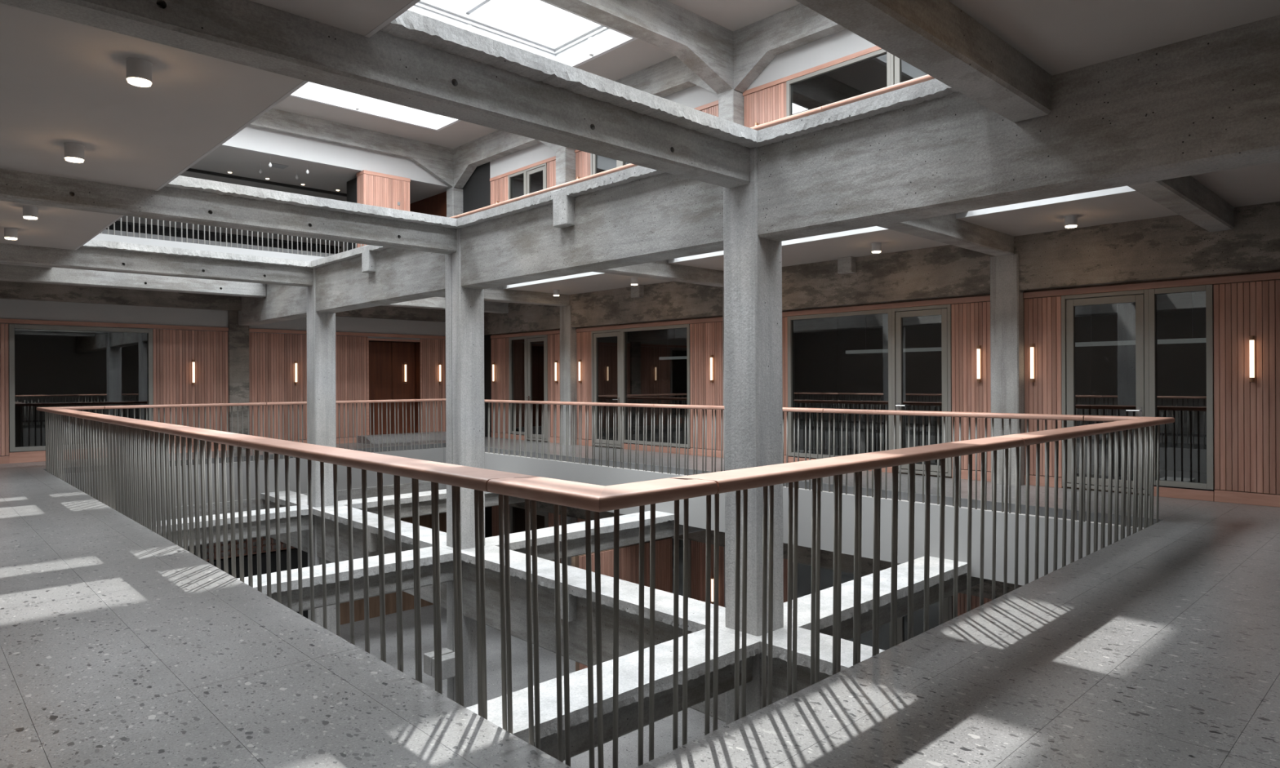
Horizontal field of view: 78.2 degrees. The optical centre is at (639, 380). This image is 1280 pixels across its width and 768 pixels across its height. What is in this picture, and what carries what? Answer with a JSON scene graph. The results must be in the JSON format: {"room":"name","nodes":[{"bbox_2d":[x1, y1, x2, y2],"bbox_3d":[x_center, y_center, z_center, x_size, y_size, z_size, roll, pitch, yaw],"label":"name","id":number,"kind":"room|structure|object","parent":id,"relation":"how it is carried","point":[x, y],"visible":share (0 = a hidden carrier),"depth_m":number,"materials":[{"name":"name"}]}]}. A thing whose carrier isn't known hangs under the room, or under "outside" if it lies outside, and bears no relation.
{"room":"atrium gallery","nodes":[
{"label":"atrium gallery","id":0,"kind":"room"},
{"bbox_2d":[102,229,334,257],"bbox_3d":[-3.599,-2.553,10.525,12.700,0.099,24.600,0,0,-44],"label":"floor","id":1,"kind":"structure","parent":0,"point":[105,231],"depth_m":14.55,"materials":[{"name":"concrete"}]},
{"bbox_2d":[106,221,341,253],"bbox_3d":[-11.881,-3.189,19.163,9.100,1.090,0.630,0,0,-44],"label":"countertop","id":2,"kind":"structure","parent":1,"relation":"on","point":[117,224],"depth_m":19.92,"materials":[{"name":"paint"}]},
{"bbox_2d":[346,177,357,250],"bbox_3d":[-6.801,-3.758,19.578,0.760,2.340,0.570,0,0,-44],"label":"tall cabinet","id":3,"kind":"object","parent":1,"relation":"on","point":[351,184],"visible":0.2,"depth_m":19.29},
{"bbox_2d":[356,169,410,247],"bbox_3d":[-6.283,-3.805,19.323,1.200,2.430,0.415,0,0,-44],"label":"wall panel","id":4,"kind":"object","parent":1,"relation":"on","point":[373,188],"visible":0.48,"depth_m":19.10,"materials":[{"name":"brown wood"}]},
{"bbox_2d":[446,186,462,217],"bbox_3d":[-4.839,-3.817,20.649,0.340,2.440,0.340,0,0,-44],"label":"concrete column","id":5,"kind":"structure","parent":1,"relation":"on","point":[454,196],"depth_m":20.51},
{"bbox_2d":[248,108,461,189],"bbox_3d":[-9.290,-5.491,16.426,12.600,1.030,0.340,0,0,-44],"label":"roof beam","id":6,"kind":"structure","parent":5,"relation":"on","point":[436,160],"depth_m":18.79,"materials":[{"name":"concrete"}]},
{"bbox_2d":[100,75,934,257],"bbox_3d":[-2.295,-3.064,10.297,7.470,1.110,14.080,0,0,-44],"label":"railing","id":7,"kind":"object","parent":1,"relation":"on","point":[926,77],"visible":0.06,"depth_m":13.77,"materials":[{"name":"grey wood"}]},
{"bbox_2d":[555,146,575,185],"bbox_3d":[-1.610,-3.832,17.252,0.340,2.440,0.340,0,0,-44],"label":"concrete column","id":8,"kind":"structure","parent":1,"relation":"on","point":[565,157],"depth_m":17.11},
{"bbox_2d":[718,87,744,126],"bbox_3d":[1.618,-3.848,13.854,0.340,2.440,0.340,0,0,-44],"label":"concrete column","id":9,"kind":"structure","parent":1,"relation":"on","point":[731,103],"depth_m":13.71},
{"bbox_2d":[543,0,742,93],"bbox_3d":[-2.833,-5.522,9.631,12.600,1.030,0.340,0,0,-44],"label":"roof beam","id":10,"kind":"structure","parent":9,"relation":"on","point":[705,46],"depth_m":12.69,"materials":[{"name":"concrete"}]},
{"bbox_2d":[0,298,445,558],"bbox_3d":[-8.782,1.802,16.000,12.700,7.320,0.132,0,0,-44],"label":"wall","id":11,"kind":"structure","parent":0,"point":[180,336],"depth_m":16.17,"materials":[{"name":"brown wood"}]},
{"bbox_2d":[8,324,153,452],"bbox_3d":[-10.281,0.129,14.568,2.185,2.240,0.115,0,0,-44],"label":"window","id":12,"kind":"structure","parent":11,"relation":"in","point":[11,326],"depth_m":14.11,"materials":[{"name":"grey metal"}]},
{"bbox_2d":[191,360,195,385],"bbox_3d":[-8.932,-0.163,15.746,0.044,0.510,0.067,0,0,-44],"label":"wall sconce","id":13,"kind":"object","parent":11,"relation":"attached to","point":[193,361],"visible":1,"depth_m":15.73,"materials":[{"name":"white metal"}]},
{"bbox_2d":[294,360,297,384],"bbox_3d":[-7.483,-0.170,17.123,0.044,0.510,0.067,0,0,-44],"label":"wall sconce","id":14,"kind":"object","parent":11,"relation":"attached to","point":[295,362],"visible":1,"depth_m":17.10,"materials":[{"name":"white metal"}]},
{"bbox_2d":[366,337,422,435],"bbox_3d":[-5.928,0.223,18.839,1.400,2.410,0.320,0,0,-44],"label":"door","id":15,"kind":"structure","parent":11,"relation":"in","point":[386,358],"depth_m":18.92,"materials":[{"name":"red wood"}]},
{"bbox_2d":[404,362,406,383],"bbox_3d":[-5.694,-0.178,19.113,0.044,0.510,0.067,0,0,-44],"label":"wall sconce","id":16,"kind":"object","parent":15,"relation":"attached to","point":[405,363],"visible":1,"depth_m":19.09,"materials":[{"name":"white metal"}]},
{"bbox_2d":[116,215,346,253],"bbox_3d":[-10.919,-4.363,20.613,16.000,3.830,0.100,0,0,-44],"label":"wall","id":17,"kind":"structure","parent":0,"point":[130,219],"depth_m":20.68,"materials":[{"name":"white paint"}]},
{"bbox_2d":[180,146,446,204],"bbox_3d":[-9.495,-5.066,19.111,16.000,0.098,4.045,0,0,-44],"label":"ceiling","id":18,"kind":"structure","parent":0,"point":[242,163],"depth_m":19.16,"materials":[{"name":"paint"}]},
{"bbox_2d":[186,168,346,196],"bbox_3d":[-10.162,-4.982,19.087,7.600,0.060,0.080,0,0,-44],"label":"ceiling track","id":19,"kind":"object","parent":18,"relation":"attached to","point":[190,170],"visible":0.29,"depth_m":19.75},
{"bbox_2d":[267,163,288,168],"bbox_3d":[-8.467,-5.017,18.429,0.350,0.010,0.350,0,0,-44],"label":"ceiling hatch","id":20,"kind":"object","parent":18,"relation":"attached to","point":[273,165],"visible":0.93,"depth_m":18.40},
{"bbox_2d":[220,125,448,187],"bbox_3d":[-9.429,-5.650,16.324,12.260,1.270,0.100,0,0,-44],"label":"wall","id":21,"kind":"structure","parent":0,"point":[251,139],"depth_m":18.27,"materials":[{"name":"white paint"}]},
{"bbox_2d":[409,191,446,217],"bbox_3d":[-6.291,-3.810,22.250,0.120,2.440,3.900,0,0,-44],"label":"wall","id":22,"kind":"structure","parent":0,"point":[436,205],"depth_m":21.48,"materials":[{"name":"red wood"}]},
{"bbox_2d":[340,604,725,767],"bbox_3d":[-1.976,5.479,8.857,12.700,0.100,20.000,0,0,-44],"label":"floor","id":23,"kind":"structure","parent":0,"point":[628,744],"depth_m":14.90,"materials":[{"name":"concrete"}]},
{"bbox_2d":[201,536,307,618],"bbox_3d":[-7.864,4.225,16.270,2.214,2.464,0.550,0,0,-44],"label":"wall","id":24,"kind":"structure","parent":23,"relation":"on","point":[294,551],"depth_m":16.09,"materials":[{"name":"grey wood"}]},
{"bbox_2d":[307,515,336,634],"bbox_3d":[-5.467,3.846,13.552,0.364,3.200,0.364,0,0,-44],"label":"concrete column","id":25,"kind":"structure","parent":23,"relation":"on","point":[331,610],"depth_m":13.38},
{"bbox_2d":[339,512,446,624],"bbox_3d":[-5.498,4.086,18.726,3.400,2.720,0.050,0,0,-44],"label":"wall","id":26,"kind":"structure","parent":23,"relation":"on","point":[425,521],"depth_m":18.36,"materials":[{"name":"brown wood"}]},
{"bbox_2d":[423,560,477,707],"bbox_3d":[-2.354,3.831,10.044,0.682,3.200,0.400,0,0,-44],"label":"concrete column","id":27,"kind":"structure","parent":23,"relation":"on","point":[469,625],"depth_m":9.99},
{"bbox_2d":[560,515,577,567],"bbox_3d":[-1.491,4.192,17.329,0.364,2.470,0.364,0,0,-44],"label":"concrete column","id":28,"kind":"structure","parent":23,"relation":"on","point":[571,561],"depth_m":17.12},
{"bbox_2d":[724,546,725,607],"bbox_3d":[1.738,4.177,13.931,0.364,2.470,0.364,0,0,-44],"label":"concrete column","id":29,"kind":"structure","parent":23,"relation":"on","point":[724,546],"depth_m":13.92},
{"bbox_2d":[725,653,759,724],"bbox_3d":[0.990,3.815,6.756,0.364,3.200,0.364,0,0,-44],"label":"concrete column","id":30,"kind":"structure","parent":23,"relation":"on","point":[753,687],"depth_m":6.56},
{"bbox_2d":[272,0,800,148],"bbox_3d":[-2.151,-6.195,9.055,12.800,0.350,20.450,0,0,-44],"label":"roof","id":31,"kind":"structure","parent":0,"point":[633,57],"depth_m":15.16,"materials":[{"name":"paint"}]},
{"bbox_2d":[288,81,460,131],"bbox_3d":[-7.048,-6.295,15.245,8.330,0.603,2.430,0,0,-44],"label":"window","id":32,"kind":"structure","parent":31,"relation":"attached to","point":[311,91],"depth_m":17.75,"materials":[{"name":"glass"}]},
{"bbox_2d":[355,94,359,109],"bbox_3d":[-6.269,-6.180,17.471,0.075,0.320,0.075,0,0,-44],"label":"light","id":33,"kind":"object","parent":32,"relation":"attached to","point":[357,96],"depth_m":17.45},
{"bbox_2d":[453,129,560,189],"bbox_3d":[-3.251,-5.525,18.933,0.250,1.020,4.687,0,0,-44],"label":"beam","id":34,"kind":"structure","parent":31,"relation":"attached to","point":[497,144],"depth_m":19.38,"materials":[{"name":"concrete"}]},
{"bbox_2d":[408,0,638,67],"bbox_3d":[-3.844,-6.310,11.874,8.330,0.603,2.430,0,0,-44],"label":"skylight","id":35,"kind":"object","parent":31,"relation":"attached to","point":[593,40],"depth_m":14.50,"materials":[{"name":"metal"}]},
{"bbox_2d":[588,37,593,56],"bbox_3d":[-0.912,-6.206,14.636,0.075,0.320,0.075,0,0,-44],"label":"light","id":36,"kind":"object","parent":35,"relation":"attached to","point":[590,39],"depth_m":14.61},
{"bbox_2d":[560,56,718,150],"bbox_3d":[-0.022,-5.540,15.536,0.250,1.020,4.687,0,0,-44],"label":"beam","id":37,"kind":"structure","parent":31,"relation":"attached to","point":[670,76],"depth_m":14.87,"materials":[{"name":"concrete"}]},
{"bbox_2d":[733,4,846,93],"bbox_3d":[3.207,-5.555,12.138,0.250,1.020,4.687,0,0,-44],"label":"beam","id":38,"kind":"structure","parent":31,"relation":"attached to","point":[755,45],"depth_m":13.06,"materials":[{"name":"concrete"}]},
{"bbox_2d":[62,447,1143,585],"bbox_3d":[-1.994,1.895,8.857,12.700,0.774,20.000,0,0,-44],"label":"ceiling","id":39,"kind":"structure","parent":0,"point":[602,475],"depth_m":10.40,"materials":[{"name":"paint"}]},
{"bbox_2d":[151,497,265,520],"bbox_3d":[-9.709,2.406,12.760,6.887,0.300,0.240,0,0,-44],"label":"concrete beam","id":40,"kind":"structure","parent":39,"relation":"attached to","point":[253,500],"depth_m":14.57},
{"bbox_2d":[155,505,314,547],"bbox_3d":[-8.095,2.353,11.061,6.887,0.390,0.541,0,0,-44],"label":"concrete beam","id":41,"kind":"structure","parent":39,"relation":"attached to","point":[293,509],"depth_m":12.70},
{"bbox_2d":[237,546,453,612],"bbox_3d":[-4.867,2.338,7.664,6.887,0.390,0.543,0,0,-44],"label":"concrete beam","id":42,"kind":"structure","parent":39,"relation":"attached to","point":[425,553],"depth_m":9.05,"materials":[{"name":"concrete"}]},
{"bbox_2d":[303,481,446,501],"bbox_3d":[-5.090,2.384,17.149,5.169,0.300,0.240,0,0,-44],"label":"concrete beam","id":43,"kind":"structure","parent":39,"relation":"attached to","point":[405,488],"depth_m":16.72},
{"bbox_2d":[337,488,531,518],"bbox_3d":[-3.476,2.332,15.450,5.169,0.390,0.541,0,0,-44],"label":"concrete beam","id":44,"kind":"structure","parent":39,"relation":"attached to","point":[424,497],"depth_m":14.57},
{"bbox_2d":[260,490,884,722],"bbox_3d":[-1.442,2.546,9.310,0.546,0.841,19.900,0,0,-44],"label":"girder","id":45,"kind":"object","parent":39,"relation":"attached to","point":[628,592],"visible":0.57,"depth_m":8.32,"materials":[{"name":"concrete"}]},
{"bbox_2d":[306,268,336,507],"bbox_3d":[-5.485,0.126,13.552,0.364,4.040,0.364,0,0,-44],"label":"concrete column","id":46,"kind":"structure","parent":45,"relation":"on","point":[321,326],"depth_m":13.41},
{"bbox_2d":[444,228,484,549],"bbox_3d":[-2.256,0.111,10.154,0.364,4.040,0.364,0,0,-44],"label":"concrete column","id":47,"kind":"structure","parent":45,"relation":"on","point":[464,307],"depth_m":10.01,"materials":[{"name":"concrete"}]},
{"bbox_2d":[723,147,783,635],"bbox_3d":[0.973,0.095,6.756,0.364,4.040,0.364,0,0,-44],"label":"concrete column","id":48,"kind":"structure","parent":45,"relation":"on","point":[753,393],"depth_m":6.62,"materials":[{"name":"concrete"}]},
{"bbox_2d":[484,511,706,560],"bbox_3d":[-0.248,2.316,12.054,5.169,0.390,0.540,0,0,-44],"label":"concrete beam","id":49,"kind":"structure","parent":39,"relation":"attached to","point":[628,523],"depth_m":11.49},
{"bbox_2d":[466,626,759,760],"bbox_3d":[-1.637,2.323,4.266,6.887,0.390,0.542,0,0,-44],"label":"concrete beam","id":50,"kind":"structure","parent":39,"relation":"attached to","point":[628,700],"depth_m":5.60,"materials":[{"name":"concrete"}]},
{"bbox_2d":[783,556,989,639],"bbox_3d":[2.981,2.301,8.655,5.169,0.390,0.540,0,0,-44],"label":"concrete beam","id":51,"kind":"structure","parent":39,"relation":"attached to","point":[804,603],"depth_m":8.01,"materials":[{"name":"concrete"}]},
{"bbox_2d":[574,537,672,671],"bbox_3d":[-0.240,4.191,14.100,2.250,2.460,0.120,0,0,-44],"label":"wall","id":52,"kind":"structure","parent":0,"point":[628,556],"depth_m":14.19,"materials":[{"name":"brown wood"}]},
{"bbox_2d":[0,436,1279,767],"bbox_3d":[-1.996,1.459,8.857,12.700,0.099,20.000,0,0,-44],"label":"floor","id":53,"kind":"structure","parent":0,"point":[122,646],"depth_m":3.75,"materials":[{"name":"grey stone"}]},
{"bbox_2d":[227,310,249,450],"bbox_3d":[-8.430,-0.060,16.452,0.385,3.000,0.385,0,0,-44],"label":"concrete column","id":54,"kind":"structure","parent":53,"relation":"on","point":[237,335],"depth_m":16.29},
{"bbox_2d":[357,431,445,444],"bbox_3d":[-5.428,1.346,18.529,2.150,0.160,0.850,0,0,-44],"label":"ramp","id":55,"kind":"object","parent":53,"relation":"on","point":[443,433],"visible":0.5,"depth_m":18.23,"materials":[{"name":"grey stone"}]},
{"bbox_2d":[560,305,577,445],"bbox_3d":[-1.511,-0.109,17.329,0.364,3.032,0.364,0,0,-44],"label":"concrete column","id":56,"kind":"structure","parent":53,"relation":"on","point":[568,366],"depth_m":17.17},
{"bbox_2d":[36,398,1174,767],"bbox_3d":[-2.276,0.956,10.297,7.470,1.110,14.080,0,0,-44],"label":"railing","id":57,"kind":"object","parent":53,"relation":"on","point":[135,445],"visible":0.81,"depth_m":4.41,"materials":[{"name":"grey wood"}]},
{"bbox_2d":[722,288,724,459],"bbox_3d":[1.717,-0.124,13.931,0.364,3.032,0.364,0,0,-44],"label":"concrete column","id":58,"kind":"structure","parent":53,"relation":"on","point":[722,288],"depth_m":13.92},
{"bbox_2d":[990,253,1024,485],"bbox_3d":[4.946,-0.140,10.534,0.364,3.032,0.364,0,0,-44],"label":"concrete column","id":59,"kind":"structure","parent":53,"relation":"on","point":[1006,300],"depth_m":10.38,"materials":[{"name":"concrete"}]},
{"bbox_2d":[0,0,1279,302],"bbox_3d":[-3.597,-2.178,10.525,12.700,0.654,24.600,0,0,-44],"label":"ceiling","id":60,"kind":"structure","parent":0,"point":[62,81],"depth_m":5.27,"materials":[{"name":"paint"}]},
{"bbox_2d":[4,227,17,239],"bbox_3d":[-7.609,-1.772,9.522,0.132,0.124,0.132,0,0,-44],"label":"recessed light","id":61,"kind":"object","parent":60,"relation":"in","point":[10,233],"visible":1,"depth_m":9.48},
{"bbox_2d":[22,205,38,219],"bbox_3d":[-6.458,-1.777,8.340,0.132,0.124,0.132,0,0,-44],"label":"recessed light","id":62,"kind":"object","parent":60,"relation":"in","point":[29,212],"visible":1,"depth_m":8.29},
{"bbox_2d":[63,142,84,163],"bbox_3d":[-4.442,-1.787,6.183,0.132,0.124,0.132,0,0,-44],"label":"recessed light","id":63,"kind":"object","parent":60,"relation":"in","point":[73,152],"visible":1,"depth_m":6.14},
{"bbox_2d":[65,157,83,163],"bbox_3d":[-4.442,-1.739,6.183,0.115,0.029,0.115,0,0,-44],"label":"diffuser","id":64,"kind":"object","parent":63,"relation":"attached to","point":[78,160],"depth_m":6.17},
{"bbox_2d":[0,264,266,297],"bbox_3d":[-9.729,-1.734,12.760,6.887,0.300,0.240,0,0,-44],"label":"concrete beam","id":65,"kind":"structure","parent":60,"relation":"attached to","point":[8,273],"depth_m":13.49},
{"bbox_2d":[125,57,152,87],"bbox_3d":[-2.920,-1.794,4.591,0.132,0.124,0.132,0,0,-44],"label":"recessed light","id":66,"kind":"object","parent":60,"relation":"in","point":[139,71],"visible":1,"depth_m":4.54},
{"bbox_2d":[127,77,151,87],"bbox_3d":[-2.920,-1.747,4.591,0.115,0.029,0.115,0,0,-44],"label":"diffuser","id":67,"kind":"object","parent":66,"relation":"attached to","point":[138,82],"depth_m":4.58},
{"bbox_2d":[0,239,312,287],"bbox_3d":[-8.115,-1.786,11.061,6.887,0.390,0.540,0,0,-44],"label":"concrete beam","id":68,"kind":"structure","parent":60,"relation":"attached to","point":[95,255],"depth_m":11.80,"materials":[{"name":"concrete"}]},
{"bbox_2d":[0,280,445,322],"bbox_3d":[-8.675,-1.635,15.871,12.700,0.392,0.290,0,0,-44],"label":"beam","id":69,"kind":"structure","parent":60,"relation":"attached to","point":[8,290],"depth_m":15.07,"materials":[{"name":"concrete"}]},
{"bbox_2d":[0,168,457,254],"bbox_3d":[-4.886,-1.802,7.663,6.887,0.390,0.544,0,0,-44],"label":"concrete beam","id":70,"kind":"structure","parent":60,"relation":"attached to","point":[184,199],"depth_m":8.19,"materials":[{"name":"concrete"}]},
{"bbox_2d":[0,0,757,188],"bbox_3d":[-1.657,-1.817,4.266,6.887,0.390,0.543,0,0,-44],"label":"concrete beam","id":71,"kind":"structure","parent":60,"relation":"attached to","point":[417,61],"depth_m":4.60,"materials":[{"name":"concrete"}]},
{"bbox_2d":[381,297,508,313],"bbox_3d":[-5.110,-1.756,17.149,5.169,0.300,0.240,0,0,-44],"label":"concrete beam","id":72,"kind":"structure","parent":60,"relation":"attached to","point":[433,303],"depth_m":17.56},
{"bbox_2d":[436,285,568,306],"bbox_3d":[-3.496,-1.808,15.450,5.169,0.390,0.540,0,0,-44],"label":"concrete beam","id":73,"kind":"structure","parent":60,"relation":"attached to","point":[498,294],"depth_m":16.33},
{"bbox_2d":[631,277,637,285],"bbox_3d":[-0.102,-1.808,14.397,0.132,0.124,0.132,0,0,-44],"label":"recessed light","id":74,"kind":"object","parent":60,"relation":"in","point":[633,280],"visible":1,"depth_m":14.34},
{"bbox_2d":[594,258,724,287],"bbox_3d":[-0.267,-1.824,12.053,5.169,0.390,0.538,0,0,-44],"label":"concrete beam","id":75,"kind":"structure","parent":60,"relation":"attached to","point":[662,269],"depth_m":12.65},
{"bbox_2d":[238,15,1279,326],"bbox_3d":[-1.462,-1.594,9.310,0.541,0.841,19.900,0,0,-44],"label":"girder","id":76,"kind":"object","parent":60,"relation":"attached to","point":[1208,103],"visible":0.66,"depth_m":5.65,"materials":[{"name":"concrete"}]},
{"bbox_2d":[871,242,881,253],"bbox_3d":[3.254,-1.823,10.836,0.132,0.124,0.132,0,0,-44],"label":"ceiling light","id":77,"kind":"object","parent":60,"relation":"in","point":[877,246],"visible":1,"depth_m":10.79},
{"bbox_2d":[795,0,1051,122],"bbox_3d":[-0.043,-1.780,2.567,6.887,0.300,0.240,0,0,-44],"label":"concrete beam","id":78,"kind":"structure","parent":60,"relation":"attached to","point":[936,37],"depth_m":4.01,"materials":[{"name":"concrete"}]},
{"bbox_2d":[878,211,1013,256],"bbox_3d":[2.962,-1.839,8.655,5.169,0.390,0.540,0,0,-44],"label":"concrete beam","id":79,"kind":"structure","parent":60,"relation":"attached to","point":[947,229],"depth_m":9.29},
{"bbox_2d":[1064,215,1077,227],"bbox_3d":[4.974,-1.832,9.085,0.132,0.124,0.132,0,0,-44],"label":"ceiling light","id":80,"kind":"object","parent":60,"relation":"in","point":[1070,221],"visible":1,"depth_m":9.04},
{"bbox_2d":[1128,175,1234,231],"bbox_3d":[4.576,-1.802,6.957,5.169,0.300,0.240,0,0,-44],"label":"concrete beam","id":81,"kind":"structure","parent":60,"relation":"attached to","point":[1186,197],"depth_m":7.52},
{"bbox_2d":[462,29,881,213],"bbox_3d":[2.276,-4.436,13.426,0.172,3.810,20.700,0,0,-44],"label":"wall","id":82,"kind":"structure","parent":0,"point":[843,43],"depth_m":13.71,"materials":[{"name":"white paint"}]},
{"bbox_2d":[507,163,546,199],"bbox_3d":[-2.642,-3.745,18.523,0.165,2.435,1.530,0,0,-44],"label":"window","id":83,"kind":"structure","parent":82,"relation":"in","point":[527,173],"depth_m":18.49,"materials":[{"name":"white metal"}]},
{"bbox_2d":[590,153,626,175],"bbox_3d":[-0.052,-3.757,15.797,0.165,2.435,2.850,0,0,-44],"label":"window","id":84,"kind":"structure","parent":82,"relation":"in","point":[593,157],"depth_m":16.75,"materials":[{"name":"white metal"}]},
{"bbox_2d":[786,48,902,116],"bbox_3d":[3.426,-3.774,12.137,0.165,2.435,2.790,0,0,-44],"label":"window","id":85,"kind":"structure","parent":82,"relation":"in","point":[894,64],"depth_m":12.23,"materials":[{"name":"white metal"}]},
{"bbox_2d":[513,54,928,198],"bbox_3d":[3.739,-4.028,14.263,3.180,3.080,20.100,0,0,-44],"label":"wall","id":86,"kind":"structure","parent":0,"point":[868,76],"depth_m":14.83,"materials":[{"name":"paint"}]},
{"bbox_2d":[515,506,938,650],"bbox_3d":[3.777,3.942,14.263,3.180,3.020,20.100,0,0,-44],"label":"wall","id":87,"kind":"structure","parent":0,"point":[804,571],"depth_m":15.45,"materials":[{"name":"paint"}]},
{"bbox_2d":[484,504,991,618],"bbox_3d":[2.543,4.123,13.159,0.132,2.570,20.000,0,0,-44],"label":"wall","id":88,"kind":"structure","parent":0,"point":[698,548],"depth_m":14.54,"materials":[{"name":"brown wood"}]},
{"bbox_2d":[509,505,548,533],"bbox_3d":[-2.605,4.195,18.523,0.165,2.435,1.530,0,0,-44],"label":"window","id":89,"kind":"structure","parent":88,"relation":"in","point":[512,508],"depth_m":19.02,"materials":[{"name":"grey metal"}]},
{"bbox_2d":[671,536,691,598],"bbox_3d":[-0.015,4.183,15.797,0.165,2.435,2.850,0,0,-44],"label":"window","id":90,"kind":"structure","parent":88,"relation":"in","point":[689,541],"depth_m":14.76,"materials":[{"name":"grey metal"}]},
{"bbox_2d":[711,575,714,604],"bbox_3d":[1.324,3.809,14.313,0.067,0.510,0.044,0,0,-44],"label":"wall sconce","id":91,"kind":"object","parent":88,"relation":"attached to","point":[713,576],"visible":0.66,"depth_m":14.29,"materials":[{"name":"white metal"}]},
{"bbox_2d":[791,560,952,648],"bbox_3d":[3.464,4.166,12.137,0.165,2.435,2.790,0,0,-44],"label":"window","id":92,"kind":"structure","parent":88,"relation":"in","point":[948,602],"depth_m":11.68,"materials":[{"name":"grey metal"}]},
{"bbox_2d":[509,501,1022,599],"bbox_3d":[2.491,2.601,13.047,0.430,0.695,19.900,0,0,-44],"label":"beam","id":93,"kind":"structure","parent":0,"point":[804,553],"depth_m":12.66,"materials":[{"name":"concrete"}]},
{"bbox_2d":[514,291,1213,491],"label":"window","id":94,"kind":"structure","parent":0,"point":[825,376],"depth_m":15.07,"materials":[{"name":"glass"}]},
{"bbox_2d":[658,355,687,359],"bbox_3d":[0.986,-0.960,16.668,0.060,1.010,1.600,0,0,-44],"label":"lamp","id":95,"kind":"object","parent":94,"relation":"hanging from","point":[682,357],"visible":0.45,"depth_m":16.93,"materials":[{"name":"metal"}]},
{"bbox_2d":[845,349,888,354],"bbox_3d":[3.923,-0.497,13.580,0.060,0.061,0.799,0,0,-44],"label":"lamp","id":96,"kind":"object","parent":94,"relation":"hanging from","point":[870,351],"depth_m":13.55,"materials":[{"name":"metal"}]},
{"bbox_2d":[902,346,941,352],"bbox_3d":[4.614,-0.501,12.853,0.060,0.062,0.646,0,0,-44],"label":"lamp","id":97,"kind":"object","parent":94,"relation":"hanging from","point":[904,350],"depth_m":12.83,"materials":[{"name":"metal"}]},
{"bbox_2d":[1157,337,1206,344],"bbox_3d":[7.071,-0.512,10.267,0.060,0.062,0.528,0,0,-44],"label":"lamp","id":98,"kind":"object","parent":94,"relation":"hanging from","point":[1196,340],"depth_m":10.24,"materials":[{"name":"metal"}]},
{"bbox_2d":[484,270,1279,507],"bbox_3d":[2.524,0.103,13.159,0.132,2.570,20.000,0,0,-44],"label":"wall","id":99,"kind":"structure","parent":0,"point":[1246,414],"depth_m":10.22,"materials":[{"name":"brown wood"}]},
{"bbox_2d":[492,362,495,382],"bbox_3d":[-3.623,-0.188,19.499,0.067,0.510,0.044,0,0,-44],"label":"wall sconce","id":100,"kind":"object","parent":99,"relation":"attached to","point":[493,363],"visible":1,"depth_m":19.49,"materials":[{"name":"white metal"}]},
{"bbox_2d":[508,334,547,441],"bbox_3d":[-2.624,0.175,18.523,0.165,2.435,1.530,0,0,-44],"label":"window","id":101,"kind":"structure","parent":99,"relation":"in","point":[528,340],"depth_m":18.49,"materials":[{"name":"grey metal"}]},
{"bbox_2d":[555,360,558,382],"bbox_3d":[-1.881,-0.196,17.665,0.067,0.510,0.044,0,0,-44],"label":"wall sconce","id":102,"kind":"object","parent":99,"relation":"attached to","point":[556,362],"visible":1,"depth_m":17.64,"materials":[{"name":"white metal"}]},
{"bbox_2d":[578,360,582,382],"bbox_3d":[-1.302,-0.199,17.056,0.067,0.510,0.044,0,0,-44],"label":"wall sconce","id":103,"kind":"object","parent":99,"relation":"attached to","point":[580,361],"visible":1,"depth_m":17.04,"materials":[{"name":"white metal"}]},
{"bbox_2d":[591,324,690,448],"bbox_3d":[-0.034,0.163,15.797,0.165,2.435,2.850,0,0,-44],"label":"window","id":104,"kind":"structure","parent":99,"relation":"in","point":[621,334],"depth_m":16.13,"materials":[{"name":"grey metal"}]},
{"bbox_2d":[710,355,714,382],"bbox_3d":[1.305,-0.211,14.313,0.067,0.510,0.044,0,0,-44],"label":"wall sconce","id":105,"kind":"object","parent":99,"relation":"attached to","point":[711,356],"visible":1,"depth_m":14.29,"materials":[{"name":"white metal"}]},
{"bbox_2d":[787,304,951,476],"bbox_3d":[3.445,0.146,12.137,0.165,2.435,2.790,0,0,-44],"label":"window","id":106,"kind":"structure","parent":99,"relation":"in","point":[895,373],"depth_m":11.70,"materials":[{"name":"grey metal"}]},
{"bbox_2d":[977,345,981,382],"bbox_3d":[4.648,-0.227,10.796,0.067,0.510,0.044,0,0,-44],"label":"wall sconce","id":107,"kind":"object","parent":99,"relation":"attached to","point":[979,347],"visible":1,"depth_m":10.77,"materials":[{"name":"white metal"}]},
{"bbox_2d":[1030,343,1035,382],"bbox_3d":[5.129,-0.229,10.290,0.067,0.510,0.044,0,0,-44],"label":"wall sconce","id":108,"kind":"object","parent":99,"relation":"attached to","point":[1032,345],"visible":1,"depth_m":10.27,"materials":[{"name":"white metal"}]},
{"bbox_2d":[1061,284,1213,493],"bbox_3d":[5.953,0.134,9.498,0.165,2.435,1.590,0,0,-44],"label":"door frame","id":109,"kind":"structure","parent":99,"relation":"in","point":[1145,300],"depth_m":9.40,"materials":[{"name":"grey metal"}]},
{"bbox_2d":[1248,335,1255,382],"bbox_3d":[6.708,-0.237,8.627,0.067,0.510,0.044,0,0,-44],"label":"wall sconce","id":110,"kind":"object","parent":99,"relation":"attached to","point":[1251,338],"visible":1,"depth_m":8.61,"materials":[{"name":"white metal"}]},
{"bbox_2d":[484,201,1279,335],"bbox_3d":[2.472,-1.529,13.047,0.430,0.715,19.900,0,0,-44],"label":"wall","id":111,"kind":"structure","parent":0,"point":[1172,246],"depth_m":10.79,"materials":[{"name":"concrete"}]},
{"bbox_2d":[1075,305,1135,346],"bbox_3d":[6.451,-0.763,10.917,0.060,0.569,0.739,0,0,-44],"label":"lamp","id":112,"kind":"object","parent":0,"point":[1133,342],"depth_m":10.92,"materials":[{"name":"metal"}]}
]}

